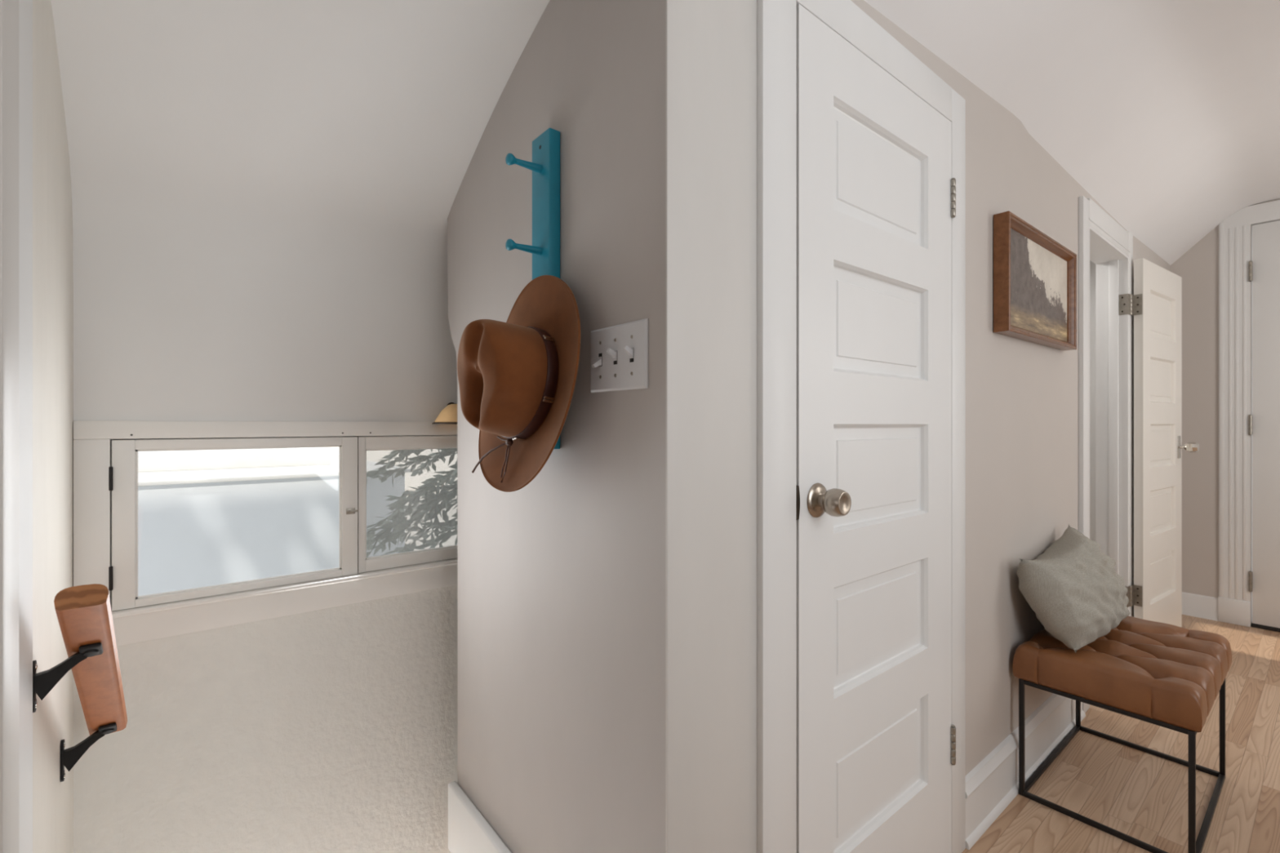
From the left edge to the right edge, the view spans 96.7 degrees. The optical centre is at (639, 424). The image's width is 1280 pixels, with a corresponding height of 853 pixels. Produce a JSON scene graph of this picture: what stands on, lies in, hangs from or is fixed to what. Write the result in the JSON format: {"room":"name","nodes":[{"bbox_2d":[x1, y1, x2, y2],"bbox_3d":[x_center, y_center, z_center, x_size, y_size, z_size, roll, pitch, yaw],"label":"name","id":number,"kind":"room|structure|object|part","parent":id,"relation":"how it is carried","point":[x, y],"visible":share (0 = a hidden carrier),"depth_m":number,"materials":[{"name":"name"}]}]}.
{"room":"upstairs hallway","nodes":[
{"label":"upstairs hallway","id":0,"kind":"room"},
{"bbox_2d":[32,0,73,852],"bbox_3d":[-1.045,0.630,0.935,0.100,3.720,0.910,0,0,-39],"label":"wall","id":1,"kind":"structure","parent":0,"point":[52,208],"depth_m":0.98,"materials":[{"name":"beige paint"}]},
{"bbox_2d":[0,0,18,852],"bbox_3d":[-0.734,0.130,0.655,0.016,2.720,0.083,0,0,-39],"label":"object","id":2,"kind":"structure","parent":1,"relation":"attached to","point":[9,9],"depth_m":0.65,"materials":[{"name":"grey paint"}]},
{"bbox_2d":[18,0,32,852],"bbox_3d":[-0.806,0.130,0.727,0.006,2.720,0.285,0,0,-39],"label":"trim","id":3,"kind":"structure","parent":1,"relation":"attached to","point":[25,6],"depth_m":0.80,"materials":[{"name":"white paint"}]},
{"bbox_2d":[32,583,127,782],"bbox_3d":[-0.958,0.457,0.977,0.098,0.441,0.442,0,0,-39],"label":"handrail","id":4,"kind":"object","parent":1,"relation":"attached to","point":[83,612],"visible":0.97,"depth_m":0.90,"materials":[{"name":"brown wood"}]},
{"bbox_3d":[-0.811,0.250,0.827,0.057,0.028,0.024,0,0,-39],"label":"rail","id":5,"kind":"part","parent":4,"relation":"part of","materials":[{"name":"brown wood"}]},
{"bbox_3d":[-0.943,0.429,0.990,0.057,0.385,0.441,0,0,-39],"label":"rail","id":6,"kind":"part","parent":4,"relation":"part of","materials":[{"name":"brown wood"}]},
{"bbox_2d":[73,420,457,852],"bbox_3d":[-0.793,1.242,1.617,1.350,2.497,0.170,0,0,-39],"label":"wall","id":7,"kind":"structure","parent":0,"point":[335,729],"depth_m":1.44,"materials":[{"name":"white paint"}]},
{"bbox_2d":[108,435,358,611],"bbox_3d":[-0.974,0.225,1.410,0.496,0.388,0.056,0,0,-39],"label":"window","id":8,"kind":"structure","parent":7,"relation":"attached to","point":[123,472],"depth_m":1.33,"materials":[{"name":"white paint"}]},
{"bbox_2d":[355,435,457,573],"bbox_3d":[-0.603,0.225,1.726,0.472,0.388,0.050,0,0,-39],"label":"window","id":9,"kind":"structure","parent":7,"relation":"attached to","point":[365,443],"depth_m":1.61,"materials":[{"name":"white paint"}]},
{"bbox_2d":[50,0,550,422],"bbox_3d":[-0.402,-0.505,1.167,1.350,1.010,1.078,0,0,-39],"label":"ceiling","id":10,"kind":"structure","parent":0,"point":[264,192],"depth_m":1.31,"materials":[{"name":"paint"}]},
{"bbox_2d":[447,0,666,852],"bbox_3d":[-0.215,0.040,1.318,0.110,2.300,0.957,0,0,-39],"label":"wall","id":11,"kind":"structure","parent":0,"point":[562,575],"depth_m":1.11,"materials":[{"name":"beige paint"}]},
{"bbox_2d":[448,781,511,852],"bbox_3d":[-0.249,1.093,1.253,0.024,0.185,0.887,0,0,-39],"label":"baseboard","id":12,"kind":"structure","parent":11,"relation":"attached to","point":[468,831],"depth_m":1.49,"materials":[{"name":"white paint"}]},
{"bbox_2d":[505,128,559,448],"bbox_3d":[-0.225,-0.274,1.162,0.102,0.650,0.074,0,0,-39],"label":"peg rack","id":13,"kind":"object","parent":11,"relation":"attached to","point":[544,166],"visible":0.49,"depth_m":1.16,"materials":[{"name":"teal paint"}]},
{"bbox_2d":[457,275,580,492],"bbox_3d":[-0.267,-0.081,1.111,0.159,0.430,0.368,0,0,-39],"label":"felt hat","id":14,"kind":"object","parent":13,"relation":"hanging from","point":[517,376],"visible":1,"depth_m":1.07,"materials":[{"name":"brown fabric"}]},
{"bbox_3d":[-0.267,-0.082,1.107,0.152,0.226,0.197,0,0,-39],"label":"crown","id":15,"kind":"part","parent":14,"relation":"part of","materials":[{"name":"brown fabric"}]},
{"bbox_2d":[591,318,648,392],"bbox_3d":[-0.047,-0.118,1.006,0.024,0.116,0.166,0,0,-39],"label":"light switch","id":16,"kind":"object","parent":11,"relation":"attached to","point":[619,353],"visible":1,"depth_m":1.00,"materials":[{"name":"white plastic"}]},
{"bbox_2d":[850,0,1170,775],"bbox_3d":[1.736,0.020,2.360,4.228,2.340,0.110,0,0,-39],"label":"wall","id":17,"kind":"structure","parent":0,"point":[1022,396],"depth_m":1.84,"materials":[{"name":"beige paint"}]},
{"bbox_2d":[666,0,756,852],"bbox_3d":[0.129,0.065,0.979,0.224,2.250,0.004,0,0,-39],"label":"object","id":18,"kind":"structure","parent":17,"relation":"attached to","point":[711,45],"depth_m":0.97,"materials":[{"name":"grey paint"}]},
{"bbox_2d":[756,0,965,852],"bbox_3d":[0.547,0.141,1.342,0.888,2.099,0.189,0,0,-39],"label":"door","id":19,"kind":"structure","parent":17,"relation":"in","point":[861,144],"depth_m":1.25,"materials":[{"name":"white paint"}]},
{"bbox_3d":[0.304,0.152,1.105,0.012,0.066,0.006,0,0,-39],"label":"strike plate","id":20,"kind":"part","parent":19,"relation":"part of","materials":[{"name":"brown metal"}]},
{"bbox_3d":[0.376,0.153,1.119,0.055,0.055,0.059,0,0,-39],"label":"knob","id":21,"kind":"part","parent":19,"relation":"part of","materials":[{"name":"silver metal"}]},
{"bbox_2d":[965,693,1085,849],"bbox_3d":[1.359,1.101,1.966,1.154,0.178,0.026,0,0,-39],"label":"baseboard","id":22,"kind":"structure","parent":17,"relation":"attached to","point":[992,784],"depth_m":1.82,"materials":[{"name":"white paint"}]},
{"bbox_2d":[993,210,1076,351],"bbox_3d":[1.380,-0.466,1.968,0.701,0.364,0.044,0,0,-39],"label":"framed painting","id":23,"kind":"object","parent":17,"relation":"attached to","point":[1035,275],"visible":1,"depth_m":1.92,"materials":[{"name":"brown wood"}]},
{"bbox_2d":[1078,195,1199,712],"bbox_3d":[2.388,0.115,2.821,1.497,2.150,0.226,0,0,-32],"label":"door","id":24,"kind":"structure","parent":17,"relation":"in","point":[1155,304],"depth_m":2.86,"materials":[{"name":"white paint"}]},
{"bbox_3d":[2.152,0.115,2.614,0.882,2.150,0.021,0,0,-39],"label":"casing","id":25,"kind":"part","parent":24,"relation":"part of","materials":[{"name":"white paint"}]},
{"bbox_3d":[3.010,0.127,3.122,0.056,0.055,0.076,0,0,-39],"label":"knob","id":26,"kind":"part","parent":24,"relation":"part of","materials":[{"name":"silver metal"}]},
{"bbox_2d":[863,0,1279,265],"bbox_3d":[1.477,-1.101,0.799,6.700,0.485,2.174,0,0,-39],"label":"ceiling","id":27,"kind":"structure","parent":0,"point":[1166,113],"depth_m":2.01,"materials":[{"name":"paint"}]},
{"bbox_2d":[1089,260,1095,541],"bbox_3d":[1.859,0.040,3.118,1.780,2.300,0.910,0,0,-39],"label":"wall","id":28,"kind":"structure","parent":0,"point":[1092,265],"depth_m":3.38,"materials":[{"name":"white paint"}]},
{"bbox_2d":[961,614,1279,852],"bbox_3d":[1.229,1.290,1.103,6.700,0.200,2.960,0,0,-39],"label":"floor","id":29,"kind":"structure","parent":0,"point":[1142,796],"depth_m":1.90,"materials":[{"name":"brown wood"}]},
{"bbox_2d":[1012,615,1231,852],"bbox_3d":[1.595,0.948,1.875,0.657,0.484,0.438,0,0,-39],"label":"bench","id":30,"kind":"object","parent":29,"relation":"on","point":[1168,676],"visible":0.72,"depth_m":1.73,"materials":[{"name":"brown leather"}]},
{"bbox_3d":[1.227,1.004,1.830,0.014,0.372,0.014,0,0,-39],"label":"leg","id":31,"kind":"part","parent":30,"relation":"part of","materials":[{"name":"black paint"}]},
{"bbox_2d":[1016,524,1129,653],"bbox_3d":[1.482,0.541,1.935,0.655,0.337,0.236,0,0,-39],"label":"throw pillow","id":32,"kind":"object","parent":30,"relation":"on","point":[1075,590],"visible":1,"depth_m":1.79,"materials":[{"name":"grey fabric"}]},
{"bbox_3d":[1.711,1.004,2.224,0.014,0.372,0.014,0,0,-39],"label":"leg","id":33,"kind":"part","parent":30,"relation":"part of","materials":[{"name":"black paint"}]},
{"bbox_3d":[1.594,0.825,1.874,0.638,0.014,0.409,0,0,-39],"label":"frame","id":34,"kind":"part","parent":30,"relation":"part of","materials":[{"name":"black paint"}]},
{"bbox_2d":[1012,615,1231,732],"bbox_3d":[1.595,0.762,1.875,0.657,0.111,0.438,0,0,-39],"label":"seat cushion","id":35,"kind":"object","parent":30,"relation":"on","point":[1168,676],"depth_m":1.71,"materials":[{"name":"leather"}]},
{"bbox_3d":[1.594,1.183,1.874,0.638,0.014,0.409,0,0,-39],"label":"frame","id":36,"kind":"part","parent":30,"relation":"part of","materials":[{"name":"black paint"}]},
{"bbox_3d":[1.476,1.004,1.523,0.014,0.372,0.014,0,0,-39],"label":"leg","id":37,"kind":"part","parent":30,"relation":"part of","materials":[{"name":"black paint"}]},
{"bbox_3d":[1.961,1.004,1.918,0.014,0.372,0.014,0,0,-39],"label":"leg","id":38,"kind":"part","parent":30,"relation":"part of","materials":[{"name":"black paint"}]},
{"bbox_2d":[1170,198,1279,626],"bbox_3d":[4.032,-0.185,2.888,0.100,2.750,2.190,0,0,-39],"label":"wall","id":39,"kind":"structure","parent":0,"point":[1197,268],"depth_m":3.51,"materials":[{"name":"beige paint"}]},
{"bbox_2d":[1182,591,1217,621],"bbox_3d":[3.439,1.122,3.522,0.020,0.136,0.198,0,0,-39],"label":"baseboard","id":40,"kind":"structure","parent":39,"relation":"attached to","point":[1203,606],"depth_m":3.50,"materials":[{"name":"white paint"}]},
{"bbox_2d":[1217,200,1279,631],"bbox_3d":[3.887,-0.045,3.012,0.087,2.470,1.166,0,0,-39],"label":"door","id":41,"kind":"structure","parent":39,"relation":"in","point":[1237,271],"depth_m":3.35,"materials":[{"name":"white paint"}]},
{"label":"outside","id":42,"kind":"structure","parent":0,"visible":0},
{"bbox_2d":[404,488,457,551],"bbox_3d":[-11.765,3.865,30.302,100.000,0.150,58.140,0,0,-39],"label":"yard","id":43,"kind":"structure","parent":42,"point":[451,541],"depth_m":20.51,"materials":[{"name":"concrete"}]},
{"bbox_2d":[137,447,410,595],"bbox_3d":[-5.990,1.998,3.551,7.290,3.585,5.130,0,0,-39],"label":"building","id":44,"kind":"structure","parent":43,"relation":"on","point":[206,517],"depth_m":3.35,"materials":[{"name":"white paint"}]},
{"bbox_2d":[309,446,457,489],"bbox_3d":[-20.007,1.390,30.133,25.800,4.800,4.800,0,0,-39],"label":"house","id":45,"kind":"structure","parent":43,"relation":"on","point":[415,481],"depth_m":33.15,"materials":[{"name":"white paint"}]},
{"bbox_2d":[366,448,457,557],"bbox_3d":[-0.801,1.687,3.099,1.381,4.208,1.991,0,0,-39],"label":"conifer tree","id":46,"kind":"object","parent":43,"relation":"on","point":[430,503],"visible":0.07,"depth_m":2.99,"materials":[{"name":"green plant"}]},
{"bbox_3d":[-0.803,-0.490,1.629,1.350,1.040,0.140,0,0,-39],"label":"wall","id":47,"kind":"structure","parent":0,"visible":0},
{"bbox_2d":[431,402,457,424],"bbox_3d":[-0.539,-0.033,1.667,0.132,0.066,0.134,0,0,-39],"label":"wall lamp","id":48,"kind":"object","parent":47,"relation":"attached to","point":[448,415],"visible":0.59,"depth_m":1.62,"materials":[{"name":"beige glass"}]}
]}

